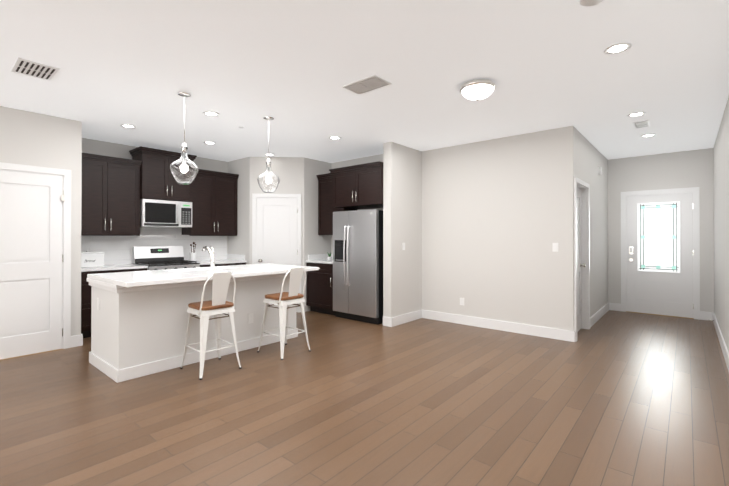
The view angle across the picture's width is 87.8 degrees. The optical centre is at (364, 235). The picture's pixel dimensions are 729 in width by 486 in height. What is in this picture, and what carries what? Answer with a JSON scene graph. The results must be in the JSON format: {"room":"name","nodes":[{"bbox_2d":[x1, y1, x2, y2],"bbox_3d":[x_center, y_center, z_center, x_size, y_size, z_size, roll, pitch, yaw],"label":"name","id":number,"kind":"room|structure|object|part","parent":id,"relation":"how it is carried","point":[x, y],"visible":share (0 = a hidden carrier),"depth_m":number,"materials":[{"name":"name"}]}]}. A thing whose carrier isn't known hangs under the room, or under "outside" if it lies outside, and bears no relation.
{"room":"kitchen","nodes":[
{"label":"kitchen","id":0,"kind":"room"},
{"bbox_2d":[0,106,81,335],"bbox_3d":[-5.969,-0.037,2.552,1.040,2.760,6.440,0,0,40],"label":"wall","id":1,"kind":"structure","parent":0,"point":[35,139],"depth_m":4.48,"materials":[{"name":"white paint"}]},
{"bbox_2d":[0,162,70,359],"bbox_3d":[-3.859,0.281,4.202,0.035,2.142,0.974,0,0,40],"label":"door","id":2,"kind":"structure","parent":1,"relation":"in","point":[35,259],"depth_m":4.32,"materials":[{"name":"white wood"}]},
{"bbox_2d":[71,334,82,345],"bbox_3d":[-3.827,1.289,4.961,0.936,0.135,0.016,0,0,40],"label":"baseboard","id":3,"kind":"structure","parent":1,"relation":"attached to","point":[77,339],"depth_m":4.63,"materials":[{"name":"white wood"}]},
{"bbox_2d":[82,138,227,253],"bbox_3d":[-2.904,-0.013,6.870,0.120,2.760,4.110,0,0,40],"label":"wall","id":4,"kind":"structure","parent":0,"point":[99,147],"depth_m":5.80,"materials":[{"name":"white paint"}]},
{"bbox_2d":[228,156,330,311],"bbox_3d":[-1.607,-0.012,7.222,1.400,2.760,1.355,0,0,40],"label":"wall","id":5,"kind":"structure","parent":0,"point":[296,175],"depth_m":6.79,"materials":[{"name":"white paint"}]},
{"bbox_2d":[252,193,300,311],"bbox_3d":[-1.550,0.315,6.713,0.622,2.102,0.622,0,0,40],"label":"pantry door","id":6,"kind":"structure","parent":5,"relation":"in","point":[276,228],"depth_m":6.71,"materials":[{"name":"white wood"}]},
{"bbox_2d":[306,254,328,260],"bbox_3d":[-0.824,0.399,7.039,0.020,0.102,0.573,0,0,40],"label":"backsplash","id":7,"kind":"structure","parent":5,"relation":"attached to","point":[312,257],"depth_m":6.96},
{"bbox_2d":[331,154,382,253],"bbox_3d":[-0.479,-0.011,7.329,3.220,2.760,0.270,0,0,40],"label":"wall","id":8,"kind":"structure","parent":0,"point":[362,160],"depth_m":6.86,"materials":[{"name":"white paint"}]},
{"bbox_2d":[318,173,356,234],"bbox_3d":[-0.494,-0.557,6.937,0.662,1.103,0.347,0,0,40],"label":"upper cabinet","id":9,"kind":"object","parent":8,"relation":"attached to","point":[325,214],"depth_m":6.90,"materials":[{"name":"brown wood"}]},
{"bbox_2d":[330,161,382,208],"bbox_3d":[0.062,-0.792,6.282,1.026,0.641,0.627,0,0,40],"label":"upper cabinet","id":10,"kind":"object","parent":8,"relation":"attached to","point":[353,187],"depth_m":6.03,"materials":[{"name":"brown wood"}]},
{"bbox_2d":[0,310,728,485],"bbox_3d":[-1.407,1.396,3.202,7.300,0.100,13.750,0,0,40],"label":"floor","id":11,"kind":"structure","parent":0,"point":[614,398],"depth_m":2.88,"materials":[{"name":"brown wood"}]},
{"bbox_2d":[81,146,246,337],"bbox_3d":[-3.126,0.024,5.998,0.666,2.675,2.470,0,0,40],"label":"kitchen cabinets","id":12,"kind":"object","parent":11,"relation":"on","point":[115,190],"depth_m":5.76,"materials":[{"name":"brown wood"}]},
{"bbox_2d":[81,251,104,267],"bbox_3d":[-3.870,0.326,5.290,0.242,0.226,0.352,0,0,40],"label":"bread box","id":13,"kind":"object","parent":12,"relation":"on","point":[97,258],"visible":0.62,"depth_m":5.24,"materials":[{"name":"white ceramic"}]},
{"bbox_3d":[-3.375,0.019,6.200,0.008,0.037,0.560,0,0,40],"label":"backsplash rail strip","id":14,"kind":"part","parent":12,"relation":"part of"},
{"bbox_2d":[140,199,191,227],"bbox_3d":[-3.205,-0.339,6.058,0.447,0.413,0.752,0,0,40],"label":"microwave","id":15,"kind":"object","parent":12,"relation":"attached to","point":[165,213],"visible":0.98,"depth_m":5.90,"materials":[{"name":"silver metal"}]},
{"bbox_2d":[189,242,195,260],"bbox_3d":[-2.931,0.278,6.478,0.110,0.335,0.110,0,0,40],"label":"utensil crock","id":16,"kind":"object","parent":12,"relation":"on","point":[193,256],"visible":0.94,"depth_m":6.44,"materials":[{"name":"white ceramic"}]},
{"bbox_2d":[132,246,199,269],"bbox_3d":[-3.100,0.769,5.963,0.722,1.185,0.752,0,0,40],"label":"range","id":17,"kind":"object","parent":11,"relation":"on","point":[159,257],"visible":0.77,"depth_m":6.01,"materials":[{"name":"silver metal"}]},
{"bbox_2d":[89,275,297,382],"bbox_3d":[-1.909,0.924,4.553,0.890,0.860,2.125,0,0,40],"label":"kitchen island","id":18,"kind":"object","parent":11,"relation":"on","point":[139,322],"depth_m":3.86,"materials":[{"name":"white paint"}]},
{"bbox_2d":[97,298,99,309],"bbox_3d":[-2.712,0.700,3.863,0.070,0.116,0.007,0,0,40],"label":"outlet","id":19,"kind":"object","parent":18,"relation":"attached to","point":[98,303],"visible":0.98,"depth_m":3.85,"materials":[{"name":"white plastic"}]},
{"bbox_2d":[87,267,293,290],"bbox_3d":[-1.909,0.475,4.556,0.920,0.038,2.155,0,0,40],"label":"island countertop","id":20,"kind":"structure","parent":18,"relation":"on","point":[157,280],"depth_m":3.77,"materials":[{"name":"white stone"}]},
{"bbox_2d":[163,267,226,274],"bbox_3d":[-2.014,0.556,4.687,0.400,0.198,0.800,0,0,40],"label":"sink","id":21,"kind":"object","parent":20,"relation":"in","point":[220,268],"depth_m":4.20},
{"bbox_2d":[202,246,214,269],"bbox_3d":[-1.888,0.267,4.581,0.274,0.291,0.064,0,0,40],"label":"faucet","id":22,"kind":"object","parent":20,"relation":"on","point":[211,253],"visible":1,"depth_m":4.51,"materials":[{"name":"silver metal"}]},
{"bbox_2d":[180,271,241,379],"bbox_3d":[-1.554,0.850,3.841,0.479,0.999,0.446,0,0,40],"label":"stool","id":23,"kind":"object","parent":11,"relation":"on","point":[217,305],"visible":1,"depth_m":3.73,"materials":[{"name":"white paint"}]},
{"bbox_2d":[257,267,310,359],"bbox_3d":[-0.932,0.853,4.409,0.474,0.999,0.439,0,0,40],"label":"stool","id":24,"kind":"object","parent":11,"relation":"on","point":[284,300],"visible":1,"depth_m":4.30,"materials":[{"name":"white paint"}]},
{"bbox_2d":[306,261,335,315],"bbox_3d":[-0.574,0.924,6.809,0.696,0.885,0.632,0,0,40],"label":"base cabinet","id":25,"kind":"object","parent":11,"relation":"on","point":[319,283],"depth_m":6.58,"materials":[{"name":"brown wood"}]},
{"bbox_2d":[314,257,332,264],"bbox_3d":[-0.579,0.465,6.806,0.696,0.033,0.647,0,0,40],"label":"countertop","id":26,"kind":"structure","parent":25,"relation":"on","point":[315,262],"depth_m":6.52,"materials":[{"name":"white stone"}]},
{"bbox_2d":[333,209,382,324],"bbox_3d":[0.004,0.485,6.236,0.920,1.755,0.716,0,0,40],"label":"fridge","id":27,"kind":"object","parent":11,"relation":"on","point":[357,265],"visible":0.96,"depth_m":5.95,"materials":[{"name":"silver metal"}]},
{"bbox_2d":[0,0,728,162],"bbox_3d":[-1.407,-1.464,3.218,7.300,0.100,13.750,0,0,40],"label":"ceiling","id":28,"kind":"structure","parent":0,"point":[292,67],"depth_m":3.27,"materials":[{"name":"white paint"}]},
{"bbox_2d":[11,57,59,80],"bbox_3d":[-2.800,-1.407,3.226,0.360,0.011,0.260,0,0,40],"label":"ceiling vent","id":29,"kind":"object","parent":28,"relation":"in","point":[33,68],"visible":1,"depth_m":3.21,"materials":[{"name":"white metal"}]},
{"bbox_2d":[120,124,136,127],"bbox_3d":[-3.029,-1.399,4.866,0.180,0.009,0.180,0,0,40],"label":"recessed light","id":30,"kind":"object","parent":28,"relation":"in","point":[127,126],"visible":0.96,"depth_m":4.86,"materials":[{"name":"white"}]},
{"bbox_2d":[170,91,197,183],"bbox_3d":[-1.790,-0.961,3.763,0.258,0.897,0.258,0,0,40],"label":"pendant light","id":31,"kind":"object","parent":28,"relation":"hanging from","point":[183,169],"visible":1,"depth_m":3.70,"materials":[{"name":"clear glass"}]},
{"bbox_2d":[203,141,215,144],"bbox_3d":[-2.335,-1.395,5.721,0.180,0.009,0.180,0,0,40],"label":"recessed light","id":32,"kind":"object","parent":28,"relation":"in","point":[209,142],"visible":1,"depth_m":5.70,"materials":[{"name":"white"}]},
{"bbox_2d":[203,111,219,116],"bbox_3d":[-1.768,-1.402,4.377,0.180,0.009,0.180,0,0,40],"label":"recessed light","id":33,"kind":"object","parent":28,"relation":"in","point":[211,113],"visible":1,"depth_m":4.37,"materials":[{"name":"white"}]},
{"bbox_2d":[257,116,279,192],"bbox_3d":[-1.140,-0.957,4.512,0.258,0.897,0.258,0,0,40],"label":"pendant light","id":34,"kind":"object","parent":28,"relation":"hanging from","point":[268,179],"visible":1,"depth_m":4.45,"materials":[{"name":"clear glass"}]},
{"bbox_2d":[329,136,340,139],"bbox_3d":[-0.421,-1.396,5.430,0.180,0.009,0.180,0,0,40],"label":"recessed light","id":35,"kind":"object","parent":28,"relation":"in","point":[335,137],"visible":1,"depth_m":5.41,"materials":[{"name":"white"}]},
{"bbox_2d":[342,75,391,94],"bbox_3d":[0.019,-1.404,3.554,0.400,0.014,0.250,0,0,40],"label":"ceiling vent","id":36,"kind":"object","parent":28,"relation":"in","point":[367,84],"visible":1,"depth_m":3.54,"materials":[{"name":"white metal"}]},
{"bbox_2d":[460,79,495,100],"bbox_3d":[1.062,-1.336,3.563,0.330,0.150,0.330,0,0,40],"label":"ceiling lamp","id":37,"kind":"object","parent":28,"relation":"attached to","point":[477,89],"visible":1,"depth_m":3.47,"materials":[{"name":"white glass"}]},
{"bbox_2d":[580,0,603,6],"bbox_3d":[1.354,-1.402,2.242,0.144,0.032,0.144,0,0,40],"label":"smoke detector","id":38,"kind":"object","parent":28,"relation":"attached to","point":[587,3],"visible":1,"depth_m":2.26,"materials":[{"name":"white plastic"}]},
{"bbox_2d":[604,42,631,54],"bbox_3d":[1.913,-1.411,2.865,0.180,0.009,0.180,0,0,40],"label":"recessed light","id":39,"kind":"object","parent":28,"relation":"in","point":[617,48],"visible":1,"depth_m":2.86,"materials":[{"name":"white"}]},
{"bbox_2d":[627,112,645,116],"bbox_3d":[3.158,-1.402,4.397,0.180,0.009,0.180,0,0,40],"label":"recessed light","id":40,"kind":"object","parent":28,"relation":"in","point":[635,114],"visible":0.98,"depth_m":4.40,"materials":[{"name":"white"}]},
{"bbox_2d":[632,120,650,128],"bbox_3d":[3.501,-1.397,4.789,0.160,0.014,0.340,0,0,40],"label":"ceiling vent","id":41,"kind":"object","parent":28,"relation":"in","point":[641,124],"visible":0.98,"depth_m":4.76,"materials":[{"name":"white metal"}]},
{"bbox_2d":[640,134,655,136],"bbox_3d":[3.970,-1.397,5.308,0.180,0.009,0.180,0,0,40],"label":"recessed light","id":42,"kind":"object","parent":28,"relation":"in","point":[647,135],"visible":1,"depth_m":5.31,"materials":[{"name":"white"}]},
{"bbox_2d":[383,142,421,317],"bbox_3d":[0.617,-0.018,6.017,0.150,2.760,0.850,0,0,40],"label":"wall","id":43,"kind":"structure","parent":0,"point":[402,221],"depth_m":5.85,"materials":[{"name":"white paint"}]},
{"bbox_2d":[390,309,421,326],"bbox_3d":[0.669,1.294,5.943,0.016,0.135,0.846,0,0,40],"label":"baseboard","id":44,"kind":"structure","parent":43,"relation":"attached to","point":[401,319],"depth_m":5.89,"materials":[{"name":"white wood"}]},
{"bbox_2d":[422,125,607,330],"bbox_3d":[1.468,-0.009,7.768,5.620,2.760,2.920,0,0,40],"label":"wall block","id":45,"kind":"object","parent":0,"point":[497,217],"visible":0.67,"depth_m":5.48,"materials":[{"name":"white paint"}]},
{"bbox_2d":[422,310,574,341],"bbox_3d":[1.811,1.292,5.550,2.266,0.135,0.026,0,0,40],"label":"baseboard","id":46,"kind":"structure","parent":45,"relation":"attached to","point":[526,329],"depth_m":5.39,"materials":[{"name":"white wood"}]},
{"bbox_2d":[552,243,557,251],"bbox_3d":[2.501,0.156,4.967,0.070,0.116,0.008,0,0,40],"label":"light switch","id":47,"kind":"object","parent":45,"relation":"attached to","point":[554,247],"visible":1,"depth_m":4.97,"materials":[{"name":"white plastic"}]},
{"bbox_2d":[574,177,589,341],"bbox_3d":[2.949,0.306,5.215,0.110,2.102,0.904,0,0,40],"label":"hall door","id":48,"kind":"structure","parent":45,"relation":"attached to","point":[581,254],"depth_m":5.48,"materials":[{"name":"white wood"}]},
{"bbox_2d":[590,302,609,327],"bbox_3d":[3.876,1.296,6.243,0.016,0.135,1.875,0,0,40],"label":"baseboard","id":49,"kind":"structure","parent":45,"relation":"attached to","point":[594,318],"depth_m":6.17,"materials":[{"name":"white wood"}]},
{"bbox_2d":[608,148,713,311],"bbox_3d":[5.061,-0.015,6.552,1.430,2.760,0.120,0,0,40],"label":"wall","id":50,"kind":"structure","parent":0,"point":[685,169],"depth_m":6.42,"materials":[{"name":"white paint"}]},
{"bbox_2d":[621,187,699,319],"bbox_3d":[5.014,0.291,6.473,1.064,2.147,0.056,0,0,40],"label":"front door","id":51,"kind":"structure","parent":50,"relation":"in","point":[660,254],"depth_m":6.46,"materials":[{"name":"white wood"}]},
{"bbox_2d":[713,96,728,351],"bbox_3d":[1.329,-0.046,0.964,0.120,2.760,13.470,0,0,40],"label":"wall","id":52,"kind":"structure","parent":0,"point":[721,215],"depth_m":4.60,"materials":[{"name":"white paint"}]},
{"bbox_2d":[712,312,728,370],"bbox_3d":[1.239,1.267,0.955,0.016,0.135,13.350,0,0,40],"label":"baseboard","id":53,"kind":"structure","parent":52,"relation":"attached to","point":[723,346],"depth_m":4.53,"materials":[{"name":"white wood"}]}
]}

